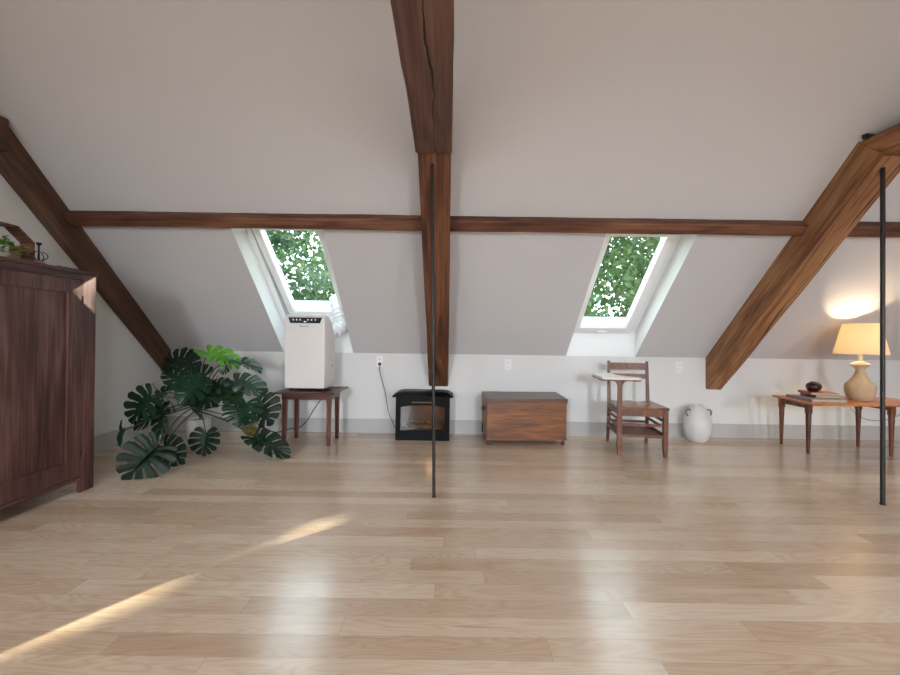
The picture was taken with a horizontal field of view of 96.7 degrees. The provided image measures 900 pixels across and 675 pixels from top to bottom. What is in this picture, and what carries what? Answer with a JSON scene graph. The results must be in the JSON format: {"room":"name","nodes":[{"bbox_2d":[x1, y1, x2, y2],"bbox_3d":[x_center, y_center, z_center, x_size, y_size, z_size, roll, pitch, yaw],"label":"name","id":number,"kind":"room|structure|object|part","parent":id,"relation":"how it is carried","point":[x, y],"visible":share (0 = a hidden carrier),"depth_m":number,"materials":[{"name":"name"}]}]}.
{"room":"attic room","nodes":[
{"label":"attic room","id":0,"kind":"room"},
{"bbox_2d":[0,174,166,435],"bbox_3d":[-3.275,-1.440,0.500,0.140,4.987,8.400,1,0,0],"label":"wall","id":1,"kind":"structure","parent":0,"point":[122,364],"depth_m":3.79,"materials":[{"name":"white paint"}]},
{"bbox_2d":[94,417,167,453],"bbox_3d":[-3.240,0.976,0.490,0.038,0.157,8.140,1,0,0],"label":"baseboard","id":2,"kind":"structure","parent":1,"relation":"attached to","point":[105,441],"depth_m":3.84,"materials":[{"name":"grey paint"}]},
{"bbox_2d":[0,0,899,359],"bbox_3d":[1.375,-1.779,0.500,9.700,3.978,8.160,1,0,0],"label":"ceiling","id":3,"kind":"structure","parent":0,"point":[636,109],"depth_m":2.91,"materials":[{"name":"white paint"}]},
{"bbox_2d":[0,127,170,375],"bbox_3d":[-3.245,-0.540,3.654,0.130,1.957,1.854,1,0,0],"label":"rafter","id":4,"kind":"object","parent":3,"relation":"attached to","point":[20,171],"visible":0.82,"depth_m":3.39,"materials":[{"name":"brown wood"}]},
{"bbox_2d":[0,115,9,151],"bbox_3d":[-3.250,-1.431,0.525,0.269,0.242,4.610,1,0,0],"label":"tie beam","id":5,"kind":"structure","parent":4,"relation":"attached to","point":[4,122],"depth_m":2.80,"materials":[{"name":"brown wood"}]},
{"bbox_2d":[64,210,420,230],"bbox_3d":[-1.699,-0.981,3.352,2.955,0.136,0.133,1,0,0],"label":"purlin","id":6,"kind":"object","parent":4,"relation":"attached to","point":[75,218],"visible":0.99,"depth_m":3.32,"materials":[{"name":"brown wood"}]},
{"bbox_2d":[231,228,352,352],"bbox_3d":[-1.495,-0.527,4.020,0.795,1.394,1.160,1,0,0],"label":"window","id":7,"kind":"structure","parent":3,"relation":"attached to","point":[254,244],"depth_m":4.12,"materials":[{"name":"white paint"}]},
{"bbox_3d":[-1.494,-0.648,4.085,0.795,1.153,1.030,1,0,0],"label":"frame","id":8,"kind":"part","parent":7,"relation":"part of","materials":[{"name":"white paint"}]},
{"bbox_3d":[-1.493,-0.700,4.098,0.661,0.913,0.952,1,0,0],"label":"sash","id":9,"kind":"part","parent":7,"relation":"part of","materials":[{"name":"white paint"}]},
{"bbox_2d":[418,153,450,385],"bbox_3d":[-0.117,-0.458,3.634,0.228,2.035,1.895,1,0,0],"label":"rafter","id":10,"kind":"object","parent":3,"relation":"attached to","point":[442,162],"visible":0.91,"depth_m":3.27,"materials":[{"name":"brown wood"}]},
{"bbox_2d":[389,0,452,153],"bbox_3d":[-0.105,-1.361,0.455,0.251,0.257,4.470,1,0,0],"label":"tie beam","id":11,"kind":"structure","parent":10,"relation":"attached to","point":[423,28],"depth_m":1.83,"materials":[{"name":"brown wood"}]},
{"bbox_2d":[450,216,807,235],"bbox_3d":[1.472,-0.936,3.352,2.942,0.134,0.134,1,0,0],"label":"purlin","id":12,"kind":"object","parent":3,"relation":"attached to","point":[457,223],"visible":1,"depth_m":3.32,"materials":[{"name":"brown wood"}]},
{"bbox_2d":[566,233,697,356],"bbox_3d":[1.732,-0.482,4.020,0.790,1.394,1.160,1,0,0],"label":"window","id":13,"kind":"structure","parent":3,"relation":"attached to","point":[592,336],"depth_m":4.32,"materials":[{"name":"white paint"}]},
{"bbox_3d":[1.733,-0.580,4.098,0.656,1.056,0.952,1,0,0],"label":"sash","id":14,"kind":"part","parent":13,"relation":"part of","materials":[{"name":"white paint"}]},
{"bbox_3d":[1.734,-0.602,4.085,0.790,1.153,1.030,1,0,0],"label":"frame","id":15,"kind":"part","parent":13,"relation":"part of","materials":[{"name":"white paint"}]},
{"bbox_2d":[705,142,899,389],"bbox_3d":[3.033,-0.406,3.645,0.206,2.013,1.880,1,0,0],"label":"rafter","id":16,"kind":"object","parent":3,"relation":"attached to","point":[854,188],"visible":0.98,"depth_m":3.36,"materials":[{"name":"brown wood"}]},
{"bbox_2d":[847,221,899,236],"bbox_3d":[4.575,-0.893,3.353,2.875,0.132,0.133,1,0,0],"label":"purlin","id":17,"kind":"object","parent":16,"relation":"attached to","point":[863,228],"visible":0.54,"depth_m":3.32,"materials":[{"name":"brown wood"}]},
{"bbox_2d":[862,123,899,155],"bbox_3d":[3.085,-1.325,0.550,0.273,0.212,4.660,1,0,0],"label":"tie beam","id":18,"kind":"structure","parent":16,"relation":"attached to","point":[887,141],"depth_m":2.72,"materials":[{"name":"brown wood"}]},
{"bbox_2d":[862,133,875,138],"bbox_3d":[3.013,-1.439,2.857,0.162,0.050,0.032,1,0,-17],"label":"strap","id":19,"kind":"object","parent":18,"relation":"on","point":[867,135],"visible":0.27,"depth_m":2.83,"materials":[{"name":"black metal"}]},
{"bbox_2d":[0,430,899,674],"bbox_3d":[1.334,1.119,0.500,9.700,0.001,8.360,1,0,0],"label":"floor","id":20,"kind":"structure","parent":0,"point":[717,556],"depth_m":1.96,"materials":[{"name":"brown wood"}]},
{"bbox_2d":[0,256,97,510],"bbox_3d":[-2.797,0.301,2.070,0.615,1.520,1.559,1,0,0],"label":"wardrobe","id":21,"kind":"object","parent":20,"relation":"on","point":[48,312],"visible":1,"depth_m":2.50,"materials":[{"name":"brown wood"}]},
{"bbox_2d":[0,235,28,256],"bbox_3d":[-2.775,-0.547,2.462,0.260,0.177,0.348,1,0,0],"label":"potted plant","id":22,"kind":"object","parent":21,"relation":"on","point":[4,253],"visible":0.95,"depth_m":2.49,"materials":[{"name":"green plant"}]},
{"bbox_3d":[-2.773,-0.491,2.460,0.104,0.065,0.104,1,0,0],"label":"flower pot","id":23,"kind":"part","parent":22,"relation":"part of","materials":[{"name":"beige ceramic"}]},
{"bbox_2d":[0,221,34,260],"bbox_3d":[-2.992,-0.612,2.620,0.090,0.300,0.440,1,0,0],"label":"basket","id":24,"kind":"object","parent":21,"relation":"on","point":[15,231],"visible":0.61,"depth_m":2.78,"materials":[{"name":"brown wicker"}]},
{"bbox_2d":[29,242,48,263],"bbox_3d":[-2.822,-0.555,2.745,0.110,0.190,0.110,1,0,0],"label":"candle holder","id":25,"kind":"object","parent":21,"relation":"on","point":[37,260],"visible":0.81,"depth_m":2.74,"materials":[{"name":"metal"}]},
{"bbox_2d":[32,260,45,263],"bbox_3d":[-2.823,-0.496,2.745,0.068,0.064,0.068,1,0,0],"label":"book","id":26,"kind":"object","parent":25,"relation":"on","point":[38,261],"depth_m":2.73,"materials":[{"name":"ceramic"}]},
{"bbox_3d":[-2.822,-0.555,2.745,0.110,0.190,0.110,1,0,0],"label":"candle stem","id":27,"kind":"part","parent":25,"relation":"part of","materials":[{"name":"metal"}]},
{"bbox_3d":[-2.545,0.965,2.072,0.022,0.030,1.335,1,0,0],"label":"rail","id":28,"kind":"part","parent":21,"relation":"part of","materials":[{"name":"brown wood"}]},
{"bbox_3d":[-2.526,-0.412,2.072,0.022,0.043,1.335,1,0,0],"label":"rail","id":29,"kind":"part","parent":21,"relation":"part of","materials":[{"name":"brown wood"}]},
{"bbox_2d":[116,345,290,479],"bbox_3d":[-2.231,0.568,3.696,1.269,1.002,1.163,1,0,-31],"label":"monstera plant","id":30,"kind":"object","parent":20,"relation":"on","point":[201,392],"visible":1,"depth_m":3.59,"materials":[{"name":"green plant"}]},
{"bbox_3d":[-2.501,0.676,3.508,0.073,0.106,0.817,1,0,0],"label":"stem","id":31,"kind":"part","parent":30,"relation":"part of","materials":[{"name":"green plant"}]},
{"bbox_3d":[-2.511,0.692,3.507,0.068,0.073,0.815,1,0,0],"label":"stem","id":32,"kind":"part","parent":30,"relation":"part of","materials":[{"name":"green plant"}]},
{"bbox_3d":[-2.384,0.759,3.517,0.011,0.209,0.821,1,0,-14],"label":"stem","id":33,"kind":"part","parent":30,"relation":"part of","materials":[{"name":"green plant"}]},
{"bbox_3d":[-2.400,0.784,3.589,0.011,0.199,0.697,1,0,-13],"label":"stem","id":34,"kind":"part","parent":30,"relation":"part of","materials":[{"name":"green plant"}]},
{"bbox_3d":[-2.483,0.930,3.950,0.224,0.270,0.224,1,0,0],"label":"plant pot","id":35,"kind":"part","parent":30,"relation":"part of","materials":[{"name":"grey ceramic"}]},
{"bbox_2d":[274,386,348,445],"bbox_3d":[-1.437,0.811,4.195,0.600,0.537,0.550,1,0,0],"label":"side table","id":36,"kind":"object","parent":20,"relation":"on","point":[297,394],"visible":0.89,"depth_m":4.00,"materials":[{"name":"brown wood"}]},
{"bbox_3d":[-1.659,0.842,4.013,0.045,0.470,0.049,1,0,0],"label":"leg","id":37,"kind":"part","parent":36,"relation":"part of","materials":[{"name":"brown wood"}]},
{"bbox_3d":[-1.642,0.842,4.290,0.045,0.470,0.045,1,0,0],"label":"leg","id":38,"kind":"part","parent":36,"relation":"part of","materials":[{"name":"brown wood"}]},
{"bbox_2d":[284,294,346,389],"bbox_3d":[-1.411,0.024,4.348,0.573,1.039,0.585,1,0,0],"label":"air conditioner","id":39,"kind":"object","parent":36,"relation":"on","point":[309,355],"visible":0.94,"depth_m":4.06,"materials":[{"name":"white plastic"}]},
{"bbox_2d":[259,400,320,431],"bbox_3d":[-1.784,0.843,4.378,0.795,0.389,0.064,1,0,2],"label":"power cord","id":40,"kind":"object","parent":39,"relation":"attached to","point":[320,400],"visible":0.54,"depth_m":4.36,"materials":[{"name":"black rubber"}]},
{"bbox_3d":[-1.470,-0.174,4.060,0.344,0.057,0.004,1,0,0],"label":"control panel","id":41,"kind":"part","parent":39,"relation":"part of","materials":[{"name":"black plastic"}]},
{"bbox_3d":[-1.215,0.848,4.013,0.045,0.470,0.049,1,0,0],"label":"leg","id":42,"kind":"part","parent":36,"relation":"part of","materials":[{"name":"brown wood"}]},
{"bbox_3d":[-1.215,0.848,4.295,0.045,0.470,0.045,1,0,0],"label":"leg","id":43,"kind":"part","parent":36,"relation":"part of","materials":[{"name":"brown wood"}]},
{"bbox_2d":[392,389,452,440],"bbox_3d":[-0.291,0.840,4.375,0.646,0.512,0.315,1,0,0],"label":"heater","id":44,"kind":"object","parent":20,"relation":"on","point":[413,420],"visible":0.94,"depth_m":4.25,"materials":[{"name":"black metal"}]},
{"bbox_2d":[378,363,394,426],"bbox_3d":[-0.677,0.670,4.495,0.321,0.760,0.039,1,0,24],"label":"power cord","id":45,"kind":"object","parent":44,"relation":"attached to","point":[378,363],"visible":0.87,"depth_m":4.53,"materials":[{"name":"black rubber"}]},
{"bbox_2d":[392,389,452,397],"bbox_3d":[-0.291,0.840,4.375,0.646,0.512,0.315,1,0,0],"label":"heater top","id":46,"kind":"object","parent":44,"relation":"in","point":[403,393],"depth_m":4.28,"materials":[{"name":"black metal"}]},
{"bbox_2d":[431,164,435,497],"bbox_3d":[-0.115,-0.052,2.765,0.075,2.300,0.028,1,0,26],"label":"rod","id":47,"kind":"object","parent":20,"relation":"on","point":[432,165],"visible":1,"depth_m":2.76,"materials":[{"name":"black metal"}]},
{"bbox_2d":[481,391,567,444],"bbox_3d":[0.773,0.861,4.319,0.869,0.500,0.410,1,0,-3],"label":"wooden trunk","id":48,"kind":"object","parent":20,"relation":"on","point":[528,416],"visible":1,"depth_m":4.13,"materials":[{"name":"orange wood"}]},
{"bbox_3d":[0.788,0.641,4.320,0.846,0.060,0.410,1,0,-2],"label":"lid","id":49,"kind":"part","parent":48,"relation":"part of","materials":[{"name":"brown wood"}]},
{"bbox_3d":[0.793,0.866,4.122,0.838,0.391,0.006,1,0,-2],"label":"moulding","id":50,"kind":"part","parent":48,"relation":"part of","materials":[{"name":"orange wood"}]},
{"bbox_2d":[592,360,669,457],"bbox_3d":[1.782,0.688,4.046,0.612,0.875,0.578,1,0,9],"label":"desk chair","id":51,"kind":"object","parent":20,"relation":"on","point":[647,408],"visible":1,"depth_m":3.87,"materials":[{"name":"brown wood"}]},
{"bbox_3d":[1.706,0.686,4.306,0.032,0.875,0.078,1,0,9],"label":"post","id":52,"kind":"part","parent":51,"relation":"part of","materials":[{"name":"brown wood"}]},
{"bbox_3d":[1.667,0.391,4.047,0.375,0.020,0.537,1,0,9],"label":"tablet arm","id":53,"kind":"part","parent":51,"relation":"part of","materials":[{"name":"laminate"}]},
{"bbox_3d":[1.618,0.778,3.818,0.043,0.690,0.046,1,0,9],"label":"leg","id":54,"kind":"part","parent":51,"relation":"part of","materials":[{"name":"brown wood"}]},
{"bbox_3d":[1.909,0.308,4.303,0.380,0.072,0.033,1,0,9],"label":"backrest rail","id":55,"kind":"part","parent":51,"relation":"part of","materials":[{"name":"brown wood"}]},
{"bbox_3d":[1.906,0.412,4.293,0.380,0.050,0.033,1,0,9],"label":"backrest rail","id":56,"kind":"part","parent":51,"relation":"part of","materials":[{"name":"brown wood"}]},
{"bbox_3d":[1.855,0.667,3.995,0.450,0.026,0.500,1,0,9],"label":"seat","id":57,"kind":"part","parent":51,"relation":"part of","materials":[{"name":"brown wood"}]},
{"bbox_3d":[2.092,0.692,4.245,0.032,0.875,0.078,1,0,9],"label":"post","id":58,"kind":"part","parent":51,"relation":"part of","materials":[{"name":"brown wood"}]},
{"bbox_3d":[2.021,0.901,3.754,0.043,0.455,0.046,1,0,9],"label":"leg","id":59,"kind":"part","parent":51,"relation":"part of","materials":[{"name":"brown wood"}]},
{"bbox_2d":[683,403,712,442],"bbox_3d":[2.713,0.932,4.385,0.280,0.412,0.279,1,0,27],"label":"ceramic jug","id":60,"kind":"object","parent":20,"relation":"on","point":[697,421],"visible":1,"depth_m":4.29,"materials":[{"name":"white ceramic"}]},
{"bbox_2d":[772,395,899,456],"bbox_3d":[3.937,0.885,3.952,1.220,0.540,0.724,1,0,5],"label":"table","id":61,"kind":"object","parent":20,"relation":"on","point":[891,403],"visible":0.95,"depth_m":3.94,"materials":[{"name":"brown wood"}]},
{"bbox_3d":[3.580,0.889,4.319,0.048,0.523,0.048,1,0,4],"label":"leg","id":62,"kind":"part","parent":61,"relation":"part of","materials":[{"name":"brown wood"}]},
{"bbox_3d":[3.552,0.888,3.965,0.048,0.523,0.048,1,0,4],"label":"leg","id":63,"kind":"part","parent":61,"relation":"part of","materials":[{"name":"brown wood"}]},
{"bbox_2d":[786,394,847,402],"bbox_3d":[3.592,0.598,3.930,0.300,0.024,0.360,1,0,8],"label":"book","id":64,"kind":"object","parent":61,"relation":"on","point":[802,397],"visible":0.88,"depth_m":3.82,"materials":[{"name":"grey paper"}]},
{"bbox_2d":[800,392,841,398],"bbox_3d":[3.687,0.575,3.980,0.220,0.026,0.230,1,0,12],"label":"book","id":65,"kind":"object","parent":64,"relation":"on","point":[815,396],"visible":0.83,"depth_m":3.88,"materials":[{"name":"beige paper"}]},
{"bbox_2d":[798,390,838,395],"bbox_3d":[3.668,0.550,3.985,0.230,0.022,0.240,1,0,17],"label":"book","id":66,"kind":"object","parent":65,"relation":"on","point":[827,393],"visible":0.98,"depth_m":3.91,"materials":[{"name":"paper"}]},
{"bbox_2d":[805,381,821,391],"bbox_3d":[3.623,0.489,3.985,0.131,0.099,0.125,1,0,0],"label":"bud vase","id":67,"kind":"object","parent":66,"relation":"on","point":[812,386],"visible":1,"depth_m":3.95,"materials":[{"name":"brown ceramic"}]},
{"bbox_3d":[4.337,0.899,4.249,0.048,0.523,0.048,1,0,4],"label":"leg","id":68,"kind":"part","parent":61,"relation":"part of","materials":[{"name":"brown wood"}]},
{"bbox_2d":[832,323,890,400],"bbox_3d":[4.042,0.241,3.940,0.404,0.752,0.404,1,0,0],"label":"table lamp","id":69,"kind":"object","parent":61,"relation":"on","point":[860,339],"visible":0.94,"depth_m":3.86,"materials":[{"name":"paint"}]},
{"bbox_3d":[4.045,0.015,3.940,0.404,0.300,0.404,1,0,0],"label":"lamp shade","id":70,"kind":"part","parent":69,"relation":"part of","materials":[{"name":"beige fabric"}]},
{"bbox_3d":[4.309,0.899,3.905,0.048,0.523,0.048,1,0,5],"label":"leg","id":71,"kind":"part","parent":61,"relation":"part of","materials":[{"name":"brown wood"}]},
{"bbox_2d":[879,167,885,505],"bbox_3d":[2.974,-0.016,2.749,0.036,2.315,0.065,1,0,0],"label":"rod","id":72,"kind":"object","parent":20,"relation":"on","point":[883,170],"visible":1,"depth_m":2.74,"materials":[{"name":"black metal"}]},
{"bbox_2d":[166,350,899,425],"bbox_3d":[1.341,0.664,4.580,9.700,0.909,0.001,1,0,0],"label":"wall","id":73,"kind":"structure","parent":0,"point":[746,398],"depth_m":4.58,"materials":[{"name":"white paint"}]},
{"bbox_2d":[376,356,382,366],"bbox_3d":[-0.805,0.275,4.575,0.074,0.124,0.009,1,0,0],"label":"wall outlet","id":74,"kind":"object","parent":73,"relation":"attached to","point":[379,359],"visible":1,"depth_m":4.57,"materials":[{"name":"white plastic"}]},
{"bbox_2d":[505,359,510,369],"bbox_3d":[0.664,0.309,4.575,0.074,0.124,0.009,1,0,0],"label":"wall outlet","id":75,"kind":"object","parent":73,"relation":"attached to","point":[507,361],"visible":1,"depth_m":4.57,"materials":[{"name":"white plastic"}]},
{"bbox_2d":[167,416,899,439],"bbox_3d":[1.378,1.041,4.570,9.215,0.157,0.020,1,0,0],"label":"baseboard","id":76,"kind":"structure","parent":73,"relation":"attached to","point":[346,425],"depth_m":4.56,"materials":[{"name":"grey paint"}]},
{"bbox_2d":[676,362,682,371],"bbox_3d":[2.622,0.338,4.575,0.074,0.124,0.009,1,0,0],"label":"wall outlet","id":77,"kind":"object","parent":73,"relation":"attached to","point":[679,365],"visible":1,"depth_m":4.57,"materials":[{"name":"white plastic"}]},
{"label":"outside","id":78,"kind":"structure","parent":0,"visible":0},
{"label":"ground","id":79,"kind":"structure","parent":78,"visible":0},
{"bbox_2d":[269,234,325,299],"bbox_3d":[-8.352,-1.165,16.056,6.658,10.321,5.181,1,0,0],"label":"leafy tree","id":80,"kind":"object","parent":79,"relation":"on","point":[305,254],"visible":0.02,"depth_m":16.32,"materials":[{"name":"green plant"}]},
{"bbox_2d":[265,230,334,312],"bbox_3d":[-5.114,-0.505,11.954,5.452,9.095,4.903,1,0,0],"label":"leafy tree","id":81,"kind":"object","parent":79,"relation":"on","point":[287,239],"visible":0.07,"depth_m":11.30,"materials":[{"name":"green plant"}]},
{"bbox_2d":[289,233,332,300],"bbox_3d":[-4.005,-1.389,17.782,6.505,10.890,5.256,1,0,0],"label":"leafy tree","id":82,"kind":"object","parent":79,"relation":"on","point":[318,241],"visible":0.02,"depth_m":17.17,"materials":[{"name":"green plant"}]},
{"bbox_2d":[593,236,639,316],"bbox_3d":[5.201,-1.666,20.869,11.173,11.700,6.559,1,0,0],"label":"leafy tree","id":83,"kind":"object","parent":79,"relation":"on","point":[597,298],"visible":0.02,"depth_m":20.01,"materials":[{"name":"green plant"}]},
{"bbox_2d":[583,236,660,316],"bbox_3d":[4.149,-0.449,11.561,5.111,9.242,5.021,1,0,0],"label":"leafy tree","id":84,"kind":"object","parent":79,"relation":"on","point":[640,264],"visible":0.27,"depth_m":10.39,"materials":[{"name":"green plant"}]},
{"bbox_2d":[609,237,658,316],"bbox_3d":[7.401,-0.500,13.208,4.304,9.434,4.048,1,0,42],"label":"leafy tree","id":85,"kind":"object","parent":79,"relation":"on","point":[625,237],"visible":0.02,"depth_m":13.59,"materials":[{"name":"green plant"}]}
]}

